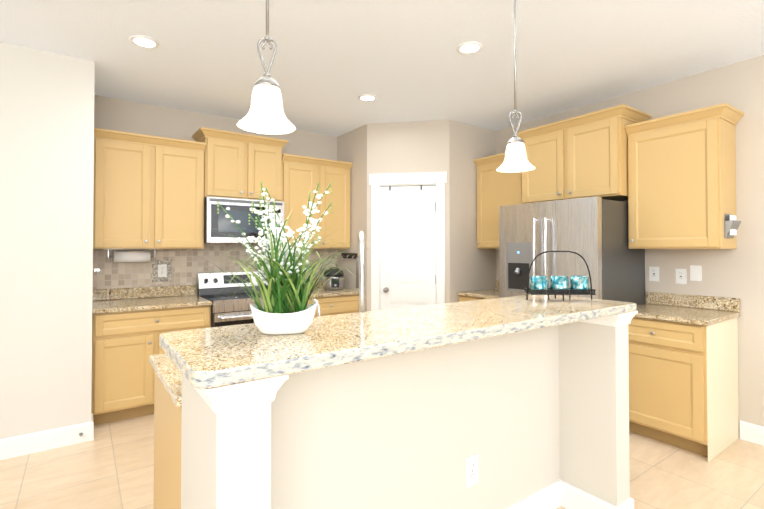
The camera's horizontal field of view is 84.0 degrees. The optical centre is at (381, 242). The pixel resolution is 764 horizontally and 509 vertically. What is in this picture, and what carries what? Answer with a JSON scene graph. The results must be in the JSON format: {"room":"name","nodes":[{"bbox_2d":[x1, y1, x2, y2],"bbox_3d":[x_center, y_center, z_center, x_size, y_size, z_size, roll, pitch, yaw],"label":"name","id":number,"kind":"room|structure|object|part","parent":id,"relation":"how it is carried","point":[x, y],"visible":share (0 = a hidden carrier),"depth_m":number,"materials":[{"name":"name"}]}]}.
{"room":"kitchen","nodes":[
{"label":"kitchen","id":0,"kind":"room"},
{"bbox_2d":[0,42,94,438],"bbox_3d":[-3.536,0.044,2.550,2.960,2.740,0.810,1,-1,-35],"label":"wall","id":1,"kind":"structure","parent":0,"point":[46,180],"depth_m":2.92,"materials":[{"name":"white paint"}]},
{"bbox_2d":[0,420,93,459],"bbox_3d":[-3.219,1.345,2.252,2.794,0.130,0.014,1,-1,-35],"label":"baseboard","id":2,"kind":"structure","parent":1,"relation":"attached to","point":[16,446],"depth_m":2.90,"materials":[{"name":"white"}]},
{"bbox_2d":[93,95,336,289],"bbox_3d":[-1.040,0.077,4.907,4.140,2.740,0.150,1,-1,-35],"label":"wall","id":3,"kind":"structure","parent":0,"point":[129,116],"depth_m":4.14,"materials":[{"name":"beige paint"}]},
{"bbox_2d":[93,128,203,248],"bbox_3d":[-2.107,-0.435,3.855,0.863,0.985,0.339,1,-1,-35],"label":"upper cabinet","id":4,"kind":"object","parent":3,"relation":"attached to","point":[151,192],"depth_m":3.69,"materials":[{"name":"brown paint"}]},
{"bbox_2d":[108,249,154,262],"bbox_3d":[-2.250,0.119,3.822,0.430,0.121,0.104,1,-1,-35],"label":"paper towel holder","id":5,"kind":"object","parent":4,"relation":"attached to","point":[131,256],"visible":1,"depth_m":3.78,"materials":[{"name":"white paper"}]},
{"bbox_2d":[92,279,323,298],"bbox_3d":[-1.548,0.475,4.435,2.464,0.099,0.020,1,-1,-35],"label":"backsplash","id":6,"kind":"structure","parent":3,"relation":"attached to","point":[141,292],"depth_m":3.95,"materials":[{"name":"beige stone"}]},
{"bbox_2d":[93,243,336,288],"bbox_3d":[-1.554,0.212,4.446,2.466,0.423,0.006,1,-1,-35],"label":"tile backsplash","id":7,"kind":"structure","parent":3,"relation":"attached to","point":[186,268],"depth_m":4.16,"materials":[{"name":"beige tile"}]},
{"bbox_2d":[152,260,171,281],"bbox_3d":[-2.097,0.270,4.052,0.170,0.210,0.004,1,-1,-35],"label":"surround","id":8,"kind":"object","parent":7,"relation":"attached to","point":[155,277],"visible":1,"depth_m":4.04,"materials":[{"name":"stone"}]},
{"bbox_2d":[158,264,166,276],"bbox_3d":[-2.094,0.270,4.047,0.075,0.120,0.008,1,-1,-35],"label":"outlet","id":9,"kind":"object","parent":8,"relation":"attached to","point":[162,270],"visible":1,"depth_m":4.04,"materials":[{"name":"white plastic"}]},
{"bbox_2d":[195,127,282,201],"bbox_3d":[-1.440,-0.742,4.326,0.756,0.638,0.349,1,-1,-35],"label":"upper cabinet","id":10,"kind":"object","parent":3,"relation":"attached to","point":[235,164],"depth_m":4.15,"materials":[{"name":"brown paint"}]},
{"bbox_2d":[204,197,283,242],"bbox_3d":[-1.408,-0.205,4.274,0.751,0.424,0.439,1,-1,-35],"label":"over-the-range microwave","id":11,"kind":"object","parent":10,"relation":"attached to","point":[215,222],"visible":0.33,"depth_m":4.05,"materials":[{"name":"silver metal"}]},
{"bbox_2d":[283,154,352,248],"bbox_3d":[-0.791,-0.422,4.788,0.834,0.985,0.339,1,-1,-35],"label":"upper cabinet","id":12,"kind":"object","parent":3,"relation":"attached to","point":[301,174],"depth_m":4.67,"materials":[{"name":"brown paint"}]},
{"bbox_2d":[0,414,763,508],"bbox_3d":[-0.060,1.444,1.077,6.950,0.100,7.500,1,-1,-35],"label":"floor","id":13,"kind":"structure","parent":0,"point":[110,465],"depth_m":2.58,"materials":[{"name":"tile"}]},
{"bbox_2d":[91,303,211,424],"bbox_3d":[-2.026,0.991,3.721,0.863,0.880,0.619,1,-1,-35],"label":"base cabinet","id":14,"kind":"object","parent":13,"relation":"on","point":[123,342],"depth_m":3.37,"materials":[{"name":"brown paint"}]},
{"bbox_2d":[92,295,210,314],"bbox_3d":[-2.020,0.533,3.719,0.867,0.034,0.640,1,-1,-35],"label":"countertop","id":15,"kind":"structure","parent":14,"relation":"on","point":[99,306],"depth_m":3.57,"materials":[{"name":"beige stone"}]},
{"bbox_2d":[197,271,263,326],"bbox_3d":[-1.320,0.869,4.135,0.755,1.124,0.733,1,-1,-35],"label":"range","id":16,"kind":"object","parent":13,"relation":"on","point":[227,309],"visible":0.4,"depth_m":4.06,"materials":[{"name":"silver metal"}]},
{"bbox_2d":[307,295,358,316],"bbox_3d":[-0.710,1.004,4.654,0.834,0.880,0.619,1,-1,-35],"label":"base cabinet","id":17,"kind":"object","parent":13,"relation":"on","point":[334,304],"depth_m":4.46,"materials":[{"name":"brown paint"}]},
{"bbox_2d":[304,287,358,298],"bbox_3d":[-0.704,0.546,4.652,0.835,0.034,0.640,1,-1,-35],"label":"countertop","id":18,"kind":"structure","parent":17,"relation":"on","point":[322,294],"depth_m":4.50,"materials":[{"name":"beige stone"}]},
{"bbox_2d":[324,267,343,289],"bbox_3d":[-0.541,0.405,4.787,0.228,0.250,0.244,1,-1,-35],"label":"rice cooker","id":19,"kind":"object","parent":18,"relation":"on","point":[334,284],"visible":0.9,"depth_m":4.70,"materials":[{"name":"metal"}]},
{"bbox_2d":[149,298,637,508],"bbox_3d":[0.129,0.874,1.976,2.054,1.065,1.098,1,-1,-35],"label":"kitchen island","id":20,"kind":"object","parent":13,"relation":"on","point":[527,401],"depth_m":1.73,"materials":[{"name":"beige paint"}]},
{"bbox_2d":[159,295,635,394],"bbox_3d":[0.281,0.318,1.753,2.080,0.040,0.558,1,-1,-35],"label":"island countertop","id":21,"kind":"structure","parent":20,"relation":"on","point":[213,354],"depth_m":1.36,"materials":[{"name":"beige stone"}]},
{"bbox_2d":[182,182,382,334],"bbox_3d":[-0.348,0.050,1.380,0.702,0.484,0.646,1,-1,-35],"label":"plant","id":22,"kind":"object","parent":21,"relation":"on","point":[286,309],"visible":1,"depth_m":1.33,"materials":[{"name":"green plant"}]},
{"bbox_3d":[-0.315,0.244,1.367,0.202,0.096,0.141,1,-1,-35],"label":"pot","id":23,"kind":"part","parent":22,"relation":"part of","materials":[{"name":"white ceramic"}]},
{"bbox_2d":[311,231,364,315],"bbox_3d":[-0.176,0.218,1.866,0.326,0.544,0.194,1,-1,-35],"label":"faucet","id":24,"kind":"object","parent":21,"relation":"on","point":[360,259],"depth_m":1.83,"materials":[{"name":"silver metal"}]},
{"bbox_2d":[524,251,595,300],"bbox_3d":[0.922,0.171,2.208,0.339,0.256,0.112,0,-1,1],"label":"candle holder","id":25,"kind":"object","parent":21,"relation":"on","point":[559,285],"visible":1,"depth_m":2.17,"materials":[{"name":"teal glass"}]},
{"bbox_2d":[465,453,477,487],"bbox_3d":[0.403,1.020,1.896,0.080,0.130,0.008,1,-1,-35],"label":"outlet","id":26,"kind":"object","parent":20,"relation":"attached to","point":[471,470],"visible":1,"depth_m":1.89,"materials":[{"name":"white plastic"}]},
{"bbox_2d":[459,295,482,301],"bbox_3d":[1.258,1.001,4.433,0.618,0.880,0.673,1,-1,-35],"label":"base cabinet","id":27,"kind":"object","parent":13,"relation":"on","point":[462,298],"depth_m":4.45,"materials":[{"name":"brown paint"}]},
{"bbox_2d":[457,287,498,298],"bbox_3d":[1.250,0.543,4.432,0.639,0.034,0.675,1,-1,-35],"label":"countertop","id":28,"kind":"structure","parent":27,"relation":"on","point":[488,293],"depth_m":4.36,"materials":[{"name":"beige stone"}]},
{"bbox_2d":[499,196,644,304],"bbox_3d":[1.620,0.546,3.716,0.831,1.761,0.914,1,-1,-35],"label":"refrigerator","id":29,"kind":"object","parent":13,"relation":"on","point":[592,232],"visible":0.46,"depth_m":3.40,"materials":[{"name":"silver metal"}]},
{"bbox_2d":[628,319,738,461],"bbox_3d":[2.163,0.983,3.156,0.618,0.880,0.608,1,-1,-35],"label":"base cabinet","id":30,"kind":"object","parent":13,"relation":"on","point":[683,377],"depth_m":2.91,"materials":[{"name":"brown paint"}]},
{"bbox_2d":[632,303,739,326],"bbox_3d":[2.160,0.525,3.149,0.639,0.034,0.626,1,-1,-35],"label":"countertop","id":31,"kind":"structure","parent":30,"relation":"on","point":[699,316],"depth_m":3.00,"materials":[{"name":"beige stone"}]},
{"bbox_2d":[0,0,763,136],"bbox_3d":[-0.060,-1.396,1.117,6.950,0.100,7.500,1,-1,-35],"label":"ceiling","id":32,"kind":"structure","parent":0,"point":[403,60],"depth_m":2.92,"materials":[{"name":"white paint"}]},
{"bbox_2d":[129,35,159,48],"bbox_3d":[-1.564,-1.316,2.796,0.176,0.012,0.176,1,-1,-35],"label":"recessed light","id":33,"kind":"object","parent":32,"relation":"in","point":[144,41],"visible":1,"depth_m":2.79,"materials":[{"name":"white"}]},
{"bbox_2d":[237,0,295,134],"bbox_3d":[-0.386,-0.864,1.431,0.193,0.953,0.193,1,-1,-35],"label":"pendant light","id":34,"kind":"object","parent":32,"relation":"hanging from","point":[265,115],"visible":1,"depth_m":1.41,"materials":[{"name":"white glass"}]},
{"bbox_2d":[358,94,376,101],"bbox_3d":[-0.132,-1.302,3.836,0.176,0.012,0.176,1,-1,-35],"label":"recessed light","id":35,"kind":"object","parent":32,"relation":"in","point":[367,97],"visible":1,"depth_m":3.82,"materials":[{"name":"white"}]},
{"bbox_2d":[457,41,482,53],"bbox_3d":[0.595,-1.315,2.880,0.176,0.012,0.176,1,-1,-35],"label":"recessed light","id":36,"kind":"object","parent":32,"relation":"in","point":[472,47],"visible":1,"depth_m":2.87,"materials":[{"name":"white plastic"}]},
{"bbox_2d":[496,0,534,172],"bbox_3d":[0.688,-0.853,2.192,0.193,0.953,0.193,1,-1,-35],"label":"pendant light","id":37,"kind":"object","parent":32,"relation":"hanging from","point":[515,160],"visible":1,"depth_m":2.17,"materials":[{"name":"white glass"}]},
{"bbox_2d":[337,120,495,311],"bbox_3d":[0.385,0.079,5.034,1.370,2.740,1.292,1,-1,-35],"label":"wall","id":38,"kind":"structure","parent":0,"point":[453,149],"depth_m":4.62,"materials":[{"name":"beige paint"}]},
{"bbox_2d":[341,253,356,259],"bbox_3d":[-0.351,0.162,4.843,0.047,0.074,0.470,1,-1,-35],"label":"hook rail","id":39,"kind":"object","parent":38,"relation":"attached to","point":[351,256],"visible":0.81,"depth_m":4.89,"materials":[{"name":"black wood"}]},
{"bbox_2d":[369,172,446,310],"bbox_3d":[0.276,0.350,4.558,0.830,2.185,0.074,0,-1,10],"label":"door frame","id":40,"kind":"structure","parent":38,"relation":"attached to","point":[378,181],"depth_m":4.54,"materials":[{"name":"white wood"}]},
{"bbox_2d":[380,185,435,309],"bbox_3d":[0.278,0.414,4.564,0.459,2.046,0.459,1,-1,-35],"label":"pantry door","id":41,"kind":"structure","parent":38,"relation":"in","point":[408,245],"depth_m":4.57,"materials":[{"name":"white wood"}]},
{"bbox_2d":[496,55,763,437],"bbox_3d":[2.756,0.051,3.002,0.150,2.740,7.350,1,-1,-35],"label":"wall","id":42,"kind":"structure","parent":0,"point":[738,272],"depth_m":3.10,"materials":[{"name":"beige paint"}]},
{"bbox_2d":[474,153,516,248],"bbox_3d":[1.372,-0.425,4.533,0.338,0.985,0.673,1,-1,-35],"label":"upper cabinet","id":43,"kind":"object","parent":42,"relation":"attached to","point":[495,189],"depth_m":4.53,"materials":[{"name":"brown paint"}]},
{"bbox_2d":[517,104,648,203],"bbox_3d":[1.789,-0.717,3.854,0.449,0.700,0.918,1,-1,-35],"label":"upper cabinet","id":44,"kind":"object","parent":42,"relation":"attached to","point":[582,156],"depth_m":3.62,"materials":[{"name":"brown paint"}]},
{"bbox_2d":[495,280,739,310],"bbox_3d":[1.951,0.469,3.981,0.019,0.099,2.223,1,-1,-35],"label":"backsplash","id":45,"kind":"structure","parent":42,"relation":"attached to","point":[670,300],"depth_m":3.30,"materials":[{"name":"beige stone"}]},
{"bbox_2d":[649,267,658,280],"bbox_3d":[2.272,0.263,3.544,0.008,0.120,0.075,1,-1,-35],"label":"outlet","id":46,"kind":"object","parent":42,"relation":"attached to","point":[653,273],"visible":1,"depth_m":3.54,"materials":[{"name":"white plastic"}]},
{"bbox_2d":[625,103,736,248],"bbox_3d":[2.277,-0.443,3.257,0.338,0.985,0.608,1,-1,-35],"label":"upper cabinet","id":47,"kind":"object","parent":42,"relation":"attached to","point":[671,179],"depth_m":3.10,"materials":[{"name":"brown paint"}]},
{"bbox_2d":[724,214,740,237],"bbox_3d":[2.461,-0.115,2.976,0.160,0.170,0.053,1,-1,-35],"label":"holder","id":48,"kind":"object","parent":47,"relation":"attached to","point":[731,224],"visible":1,"depth_m":2.95,"materials":[{"name":"grey metal"}]},
{"bbox_2d":[676,269,686,283],"bbox_3d":[2.385,0.271,3.385,0.008,0.120,0.075,1,-1,-35],"label":"outlet","id":49,"kind":"object","parent":42,"relation":"attached to","point":[681,276],"visible":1,"depth_m":3.38,"materials":[{"name":"white plastic"}]},
{"bbox_2d":[690,265,701,280],"bbox_3d":[2.441,0.240,3.303,0.012,0.120,0.075,1,-1,-35],"label":"outlet","id":50,"kind":"object","parent":42,"relation":"attached to","point":[695,272],"visible":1,"depth_m":3.30,"materials":[{"name":"white plastic"}]},
{"bbox_2d":[740,421,763,445],"bbox_3d":[3.652,1.336,1.580,0.014,0.130,3.663,1,-1,-35],"label":"baseboard","id":51,"kind":"structure","parent":42,"relation":"attached to","point":[749,432],"depth_m":3.01,"materials":[{"name":"white"}]}
]}

